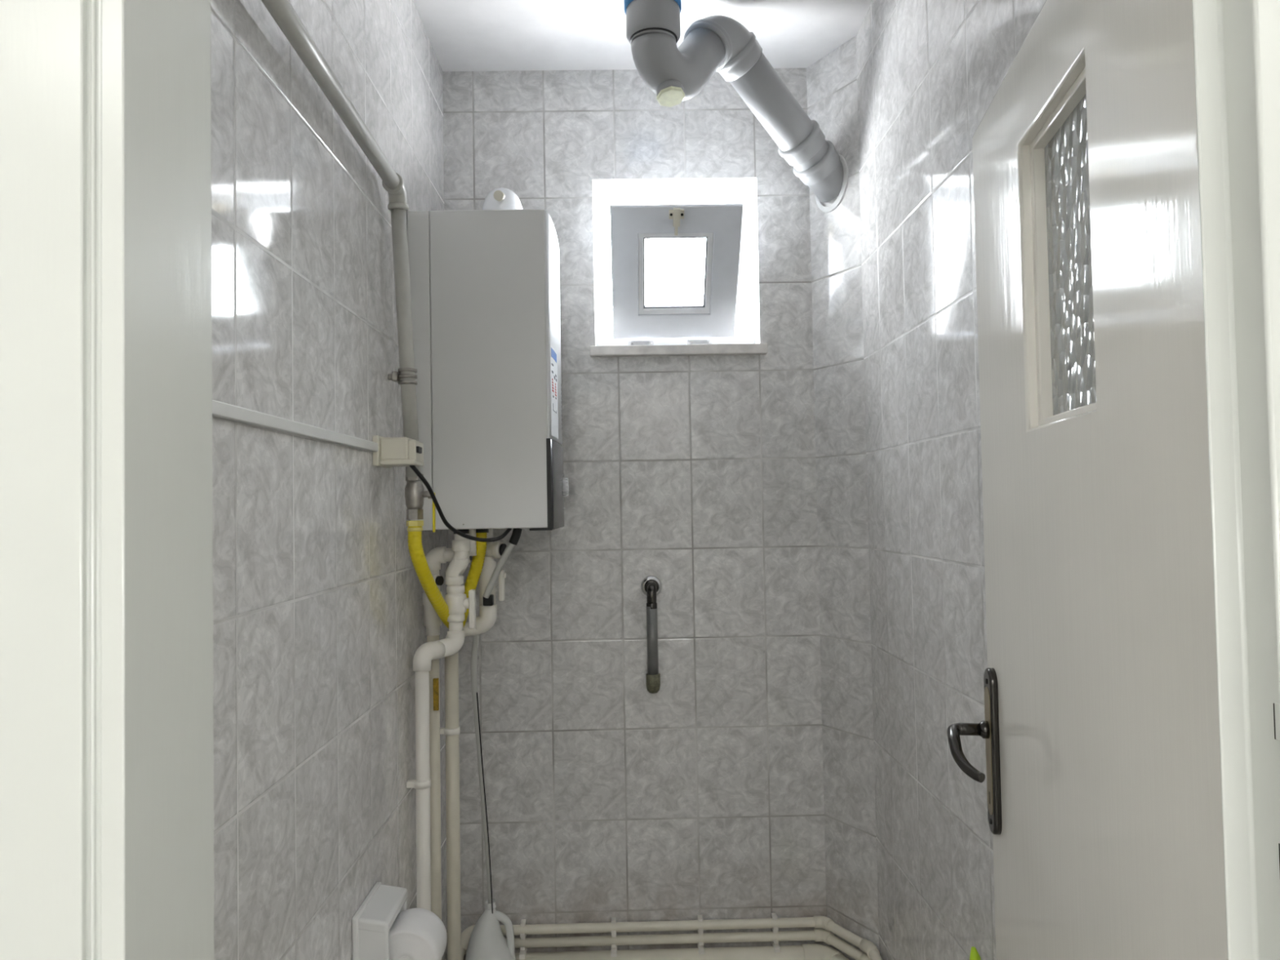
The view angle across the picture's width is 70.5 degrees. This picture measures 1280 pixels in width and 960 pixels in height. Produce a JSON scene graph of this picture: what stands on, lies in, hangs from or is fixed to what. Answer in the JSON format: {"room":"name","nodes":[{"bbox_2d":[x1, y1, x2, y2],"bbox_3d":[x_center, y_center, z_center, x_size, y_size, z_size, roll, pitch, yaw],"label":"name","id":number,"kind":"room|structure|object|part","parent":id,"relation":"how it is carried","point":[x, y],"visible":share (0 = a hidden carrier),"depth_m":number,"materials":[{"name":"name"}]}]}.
{"room":"toilet room","nodes":[
{"label":"toilet room","id":0,"kind":"room"},
{"bbox_2d":[210,0,448,959],"bbox_3d":[-0.582,0.149,1.609,0.120,2.680,1.856,-1,-2,-1],"label":"wall","id":1,"kind":"structure","parent":0,"point":[318,628],"depth_m":1.44,"materials":[{"name":"tile"}]},
{"bbox_2d":[212,400,377,451],"bbox_3d":[-0.514,-0.081,1.245,0.012,0.018,1.104,-1,-2,-1],"label":"cable trunking","id":2,"kind":"object","parent":1,"relation":"attached to","point":[220,410],"visible":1,"depth_m":1.30,"materials":[{"name":"white plastic"}]},
{"bbox_2d":[261,0,420,477],"bbox_3d":[-0.495,-0.354,1.332,0.061,0.659,1.264,-1,-2,-1],"label":"gas pipe","id":3,"kind":"object","parent":1,"relation":"attached to","point":[282,12],"visible":1,"depth_m":1.85,"materials":[{"name":"metal"}]},
{"bbox_2d":[404,474,435,532],"bbox_3d":[-0.471,0.050,1.942,0.064,0.126,0.041,-1,-2,-1],"label":"gas valve","id":4,"kind":"object","parent":3,"relation":"attached to","point":[415,492],"visible":0.85,"depth_m":1.93,"materials":[{"name":"metal"}]},
{"bbox_3d":[-0.458,0.030,1.939,0.027,0.020,0.018,-1,-2,-1],"label":"stem","id":5,"kind":"part","parent":4,"relation":"part of","materials":[{"name":"metal"}]},
{"bbox_3d":[-0.441,0.069,1.939,0.004,0.085,0.014,-1,-2,-1],"label":"lever","id":6,"kind":"part","parent":4,"relation":"part of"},
{"bbox_2d":[351,881,407,959],"bbox_3d":[-0.463,0.861,1.680,0.096,0.169,0.158,-1,-2,-1],"label":"toilet roll holder","id":7,"kind":"object","parent":1,"relation":"attached to","point":[371,923],"visible":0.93,"depth_m":1.61,"materials":[{"name":"white plastic"}]},
{"bbox_2d":[389,907,447,959],"bbox_3d":[-0.425,0.873,1.681,0.117,0.117,0.098,-1,-2,-1],"label":"toilet roll","id":8,"kind":"object","parent":7,"relation":"hanging from","point":[415,933],"visible":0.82,"depth_m":1.64,"materials":[{"name":"paper"}]},
{"bbox_2d":[372,435,423,467],"bbox_3d":[-0.486,-0.057,1.845,0.086,0.060,0.110,-1,-2,-1],"label":"junction box","id":9,"kind":"object","parent":1,"relation":"attached to","point":[402,451],"visible":0.99,"depth_m":1.80,"materials":[{"name":"beige plastic"}]},
{"bbox_2d":[408,465,511,542],"bbox_3d":[-0.407,0.054,1.991,0.066,0.173,0.322,-2,-2,30],"label":"power cable","id":10,"kind":"object","parent":9,"relation":"attached to","point":[414,468],"visible":0.98,"depth_m":1.99,"materials":[{"name":"black plastic"}]},
{"bbox_2d":[407,208,568,533],"bbox_3d":[-0.364,-0.247,2.295,0.349,0.754,0.396,-1,-2,-1],"label":"boiler","id":11,"kind":"object","parent":1,"relation":"attached to","point":[485,284],"visible":0.97,"depth_m":2.10,"materials":[{"name":"metal"}]},
{"bbox_2d":[406,533,476,911],"bbox_3d":[-0.450,0.812,2.064,0.172,1.379,0.066,0,-2,-40],"label":"pipe","id":12,"kind":"object","parent":11,"relation":"attached to","point":[457,602],"visible":0.97,"depth_m":2.02,"materials":[{"name":"white plastic"}]},
{"bbox_3d":[-0.390,0.300,2.111,0.014,0.090,0.026,-1,-2,-1],"label":"lever","id":13,"kind":"part","parent":12,"relation":"part of","materials":[{"name":"white plastic"}]},
{"bbox_2d":[406,520,487,628],"bbox_3d":[-0.455,0.226,2.075,0.086,0.272,0.314,-2,-2,20],"label":"gas hose","id":14,"kind":"object","parent":11,"relation":"attached to","point":[415,529],"visible":0.67,"depth_m":2.02,"materials":[{"name":"yellow rubber"}]},
{"bbox_2d":[422,528,476,959],"bbox_3d":[-0.445,0.810,2.130,0.129,1.387,0.093,-1,-2,-1],"label":"pipe","id":15,"kind":"object","parent":11,"relation":"attached to","point":[437,556],"visible":0.66,"depth_m":2.14,"materials":[{"name":"white plastic"}]},
{"bbox_2d":[440,528,506,959],"bbox_3d":[-0.404,0.812,2.219,0.174,1.387,0.077,-1,-2,-8],"label":"pipe","id":16,"kind":"object","parent":11,"relation":"attached to","point":[486,619],"visible":0.73,"depth_m":2.19,"materials":[{"name":"white plastic"}]},
{"bbox_3d":[-0.342,0.261,2.250,0.016,0.077,0.025,-1,-2,-1],"label":"lever","id":17,"kind":"part","parent":16,"relation":"part of","materials":[{"name":"white plastic"}]},
{"bbox_2d":[470,528,522,913],"bbox_3d":[-0.370,0.666,2.254,0.084,1.099,0.293,0,-2,-26],"label":"hose","id":18,"kind":"object","parent":11,"relation":"hanging from","point":[516,534],"visible":0.86,"depth_m":2.28,"materials":[{"name":"black plastic"}]},
{"bbox_2d":[482,187,523,209],"bbox_3d":[-0.360,-0.693,2.415,0.108,0.146,0.304,-1,-2,-1],"label":"flue bend","id":19,"kind":"object","parent":11,"relation":"on","point":[500,198],"visible":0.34,"depth_m":2.30,"materials":[{"name":"white plastic"}]},
{"bbox_3d":[-0.234,0.016,2.287,0.052,0.212,0.392,-1,-2,-1],"label":"black trim","id":20,"kind":"part","parent":11,"relation":"part of","materials":[{"name":"plastic"}]},
{"bbox_3d":[-0.206,0.015,2.291,0.017,0.208,0.390,-1,-2,-1],"label":"control panel","id":21,"kind":"part","parent":11,"relation":"part of","materials":[{"name":"grey plastic"}]},
{"bbox_3d":[-0.194,0.018,2.358,0.014,0.049,0.050,-1,-2,-1],"label":"knob","id":22,"kind":"part","parent":11,"relation":"part of","materials":[{"name":"white plastic"}]},
{"bbox_2d":[442,67,827,959],"bbox_3d":[0.029,0.170,2.647,1.376,2.680,0.200,-1,-2,-1],"label":"wall","id":23,"kind":"structure","parent":0,"point":[607,797],"depth_m":2.54,"materials":[{"name":"tile"}]},
{"bbox_2d":[640,575,662,693],"bbox_3d":[0.035,0.427,2.508,0.060,0.320,0.064,-1,-2,-1],"label":"pipe","id":24,"kind":"object","parent":23,"relation":"attached to","point":[651,585],"visible":1,"depth_m":2.48,"materials":[{"name":"silver metal"}]},
{"bbox_2d":[461,912,882,959],"bbox_3d":[0.065,1.345,2.138,1.108,0.295,0.746,-1,-2,-1],"label":"pipe","id":25,"kind":"object","parent":23,"relation":"attached to","point":[868,947],"visible":0.83,"depth_m":2.48,"materials":[{"name":"white plastic"}]},
{"bbox_2d":[589,189,768,357],"bbox_3d":[0.105,-0.610,2.561,0.500,0.517,0.333,-1,-2,-1],"label":"window","id":26,"kind":"structure","parent":23,"relation":"in","point":[724,324],"depth_m":2.59,"materials":[{"name":"white plastic"}]},
{"bbox_3d":[0.098,-0.575,2.539,0.355,0.313,0.271,-1,-2,-1],"label":"sash","id":27,"kind":"part","parent":26,"relation":"part of","materials":[{"name":"plastic"}]},
{"bbox_3d":[0.108,-0.364,2.602,0.500,0.028,0.126,-1,-2,-1],"label":"sill","id":28,"kind":"part","parent":26,"relation":"part of","materials":[{"name":"stone"}]},
{"bbox_2d":[515,941,849,959],"bbox_3d":[0.081,1.383,2.193,1.092,0.223,0.638,-1,-2,-1],"label":"pipe","id":29,"kind":"object","parent":23,"relation":"attached to","point":[804,951],"visible":0.84,"depth_m":2.46,"materials":[{"name":"white plastic"}]},
{"bbox_2d":[505,928,871,959],"bbox_3d":[0.205,1.368,2.378,1.277,0.259,0.541,-2,-2,31],"label":"pipe","id":30,"kind":"object","parent":23,"relation":"attached to","point":[817,935],"visible":0.86,"depth_m":2.48,"materials":[{"name":"white plastic"}]},
{"bbox_2d":[413,0,872,71],"bbox_3d":[-0.030,-1.296,0.455,3.440,0.120,4.670,-1,-2,-1],"label":"ceiling","id":31,"kind":"structure","parent":0,"point":[464,35],"depth_m":2.37,"materials":[{"name":"paint"}]},
{"bbox_2d":[624,0,848,213],"bbox_3d":[0.271,-0.965,2.293,0.757,0.444,0.135,0,-2,-40],"label":"pipe","id":32,"kind":"object","parent":31,"relation":"attached to","point":[721,44],"visible":0.99,"depth_m":2.21,"materials":[{"name":"grey plastic"}]},
{"bbox_3d":[0.070,-0.906,2.111,0.065,0.036,0.065,-1,-2,-1],"label":"plug seat","id":33,"kind":"part","parent":32,"relation":"part of","materials":[{"name":"grey plastic"}]},
{"bbox_2d":[806,35,879,959],"bbox_3d":[0.551,0.155,2.469,0.097,2.680,0.176,-1,-2,-1],"label":"wall","id":34,"kind":"structure","parent":0,"point":[840,428],"depth_m":2.47,"materials":[{"name":"tile"}]},
{"bbox_2d":[855,0,1045,959],"bbox_3d":[0.673,0.128,1.631,0.120,2.680,1.856,-1,-2,-1],"label":"wall","id":35,"kind":"structure","parent":0,"point":[929,73],"depth_m":1.92,"materials":[{"name":"tile"}]},
{"bbox_3d":[0.020,1.502,0.369,3.440,0.120,4.670,-1,-2,-1],"label":"floor","id":36,"kind":"structure","parent":0,"visible":0},
{"bbox_2d":[465,899,515,959],"bbox_3d":[-0.391,1.309,2.375,0.136,0.402,0.124,-1,-2,-1],"label":"plastic jug","id":37,"kind":"object","parent":36,"relation":"on","point":[487,941],"visible":0.98,"depth_m":2.35,"materials":[{"name":"white plastic"}]},
{"bbox_3d":[-0.362,1.228,2.378,0.067,0.193,0.025,-1,-2,-1],"label":"handle","id":38,"kind":"part","parent":37,"relation":"part of","materials":[{"name":"plastic"}]},
{"bbox_2d":[969,946,981,959],"bbox_3d":[0.593,1.143,1.576,0.030,0.651,0.160,-1,-2,-1],"label":"handle","id":39,"kind":"object","parent":36,"relation":"on","point":[974,955],"visible":1,"depth_m":1.58,"materials":[{"name":"plastic"}]},
{"bbox_3d":[-0.009,0.109,0.634,3.200,2.680,0.116,-1,-2,-1],"label":"wall","id":40,"kind":"structure","parent":0,"visible":0},
{"bbox_2d":[0,0,213,959],"bbox_3d":[-0.370,0.441,0.616,0.105,2.030,0.126,-1,-2,-1],"label":"trim","id":41,"kind":"structure","parent":40,"relation":"attached to","point":[107,740],"depth_m":0.57,"materials":[{"name":"beige paint"}]},
{"bbox_2d":[946,0,1227,959],"bbox_3d":[0.468,0.447,1.022,0.117,1.996,0.760,-1,-2,8],"label":"door","id":42,"kind":"structure","parent":40,"relation":"in","point":[1100,731],"depth_m":0.90,"materials":[{"name":"paint"}]},
{"bbox_3d":[0.476,0.392,1.322,0.060,0.061,0.127,-2,-2,26],"label":"lever","id":43,"kind":"part","parent":42,"relation":"part of","materials":[{"name":"black metal"}]},
{"bbox_3d":[0.501,-0.251,1.031,0.004,0.362,0.246,-1,-2,8],"label":"glass pane","id":44,"kind":"part","parent":42,"relation":"part of","materials":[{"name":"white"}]},
{"bbox_2d":[1191,0,1279,959],"bbox_3d":[0.461,0.425,0.607,0.132,2.030,0.074,-1,-2,-1],"label":"trim","id":45,"kind":"structure","parent":40,"relation":"attached to","point":[1237,42],"depth_m":0.61,"materials":[{"name":"beige paint"}]},
{"bbox_3d":[0.410,0.155,0.580,0.003,0.024,0.005,-1,-2,-1],"label":"hinge plate","id":46,"kind":"part","parent":45,"relation":"part of","materials":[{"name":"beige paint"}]}
]}

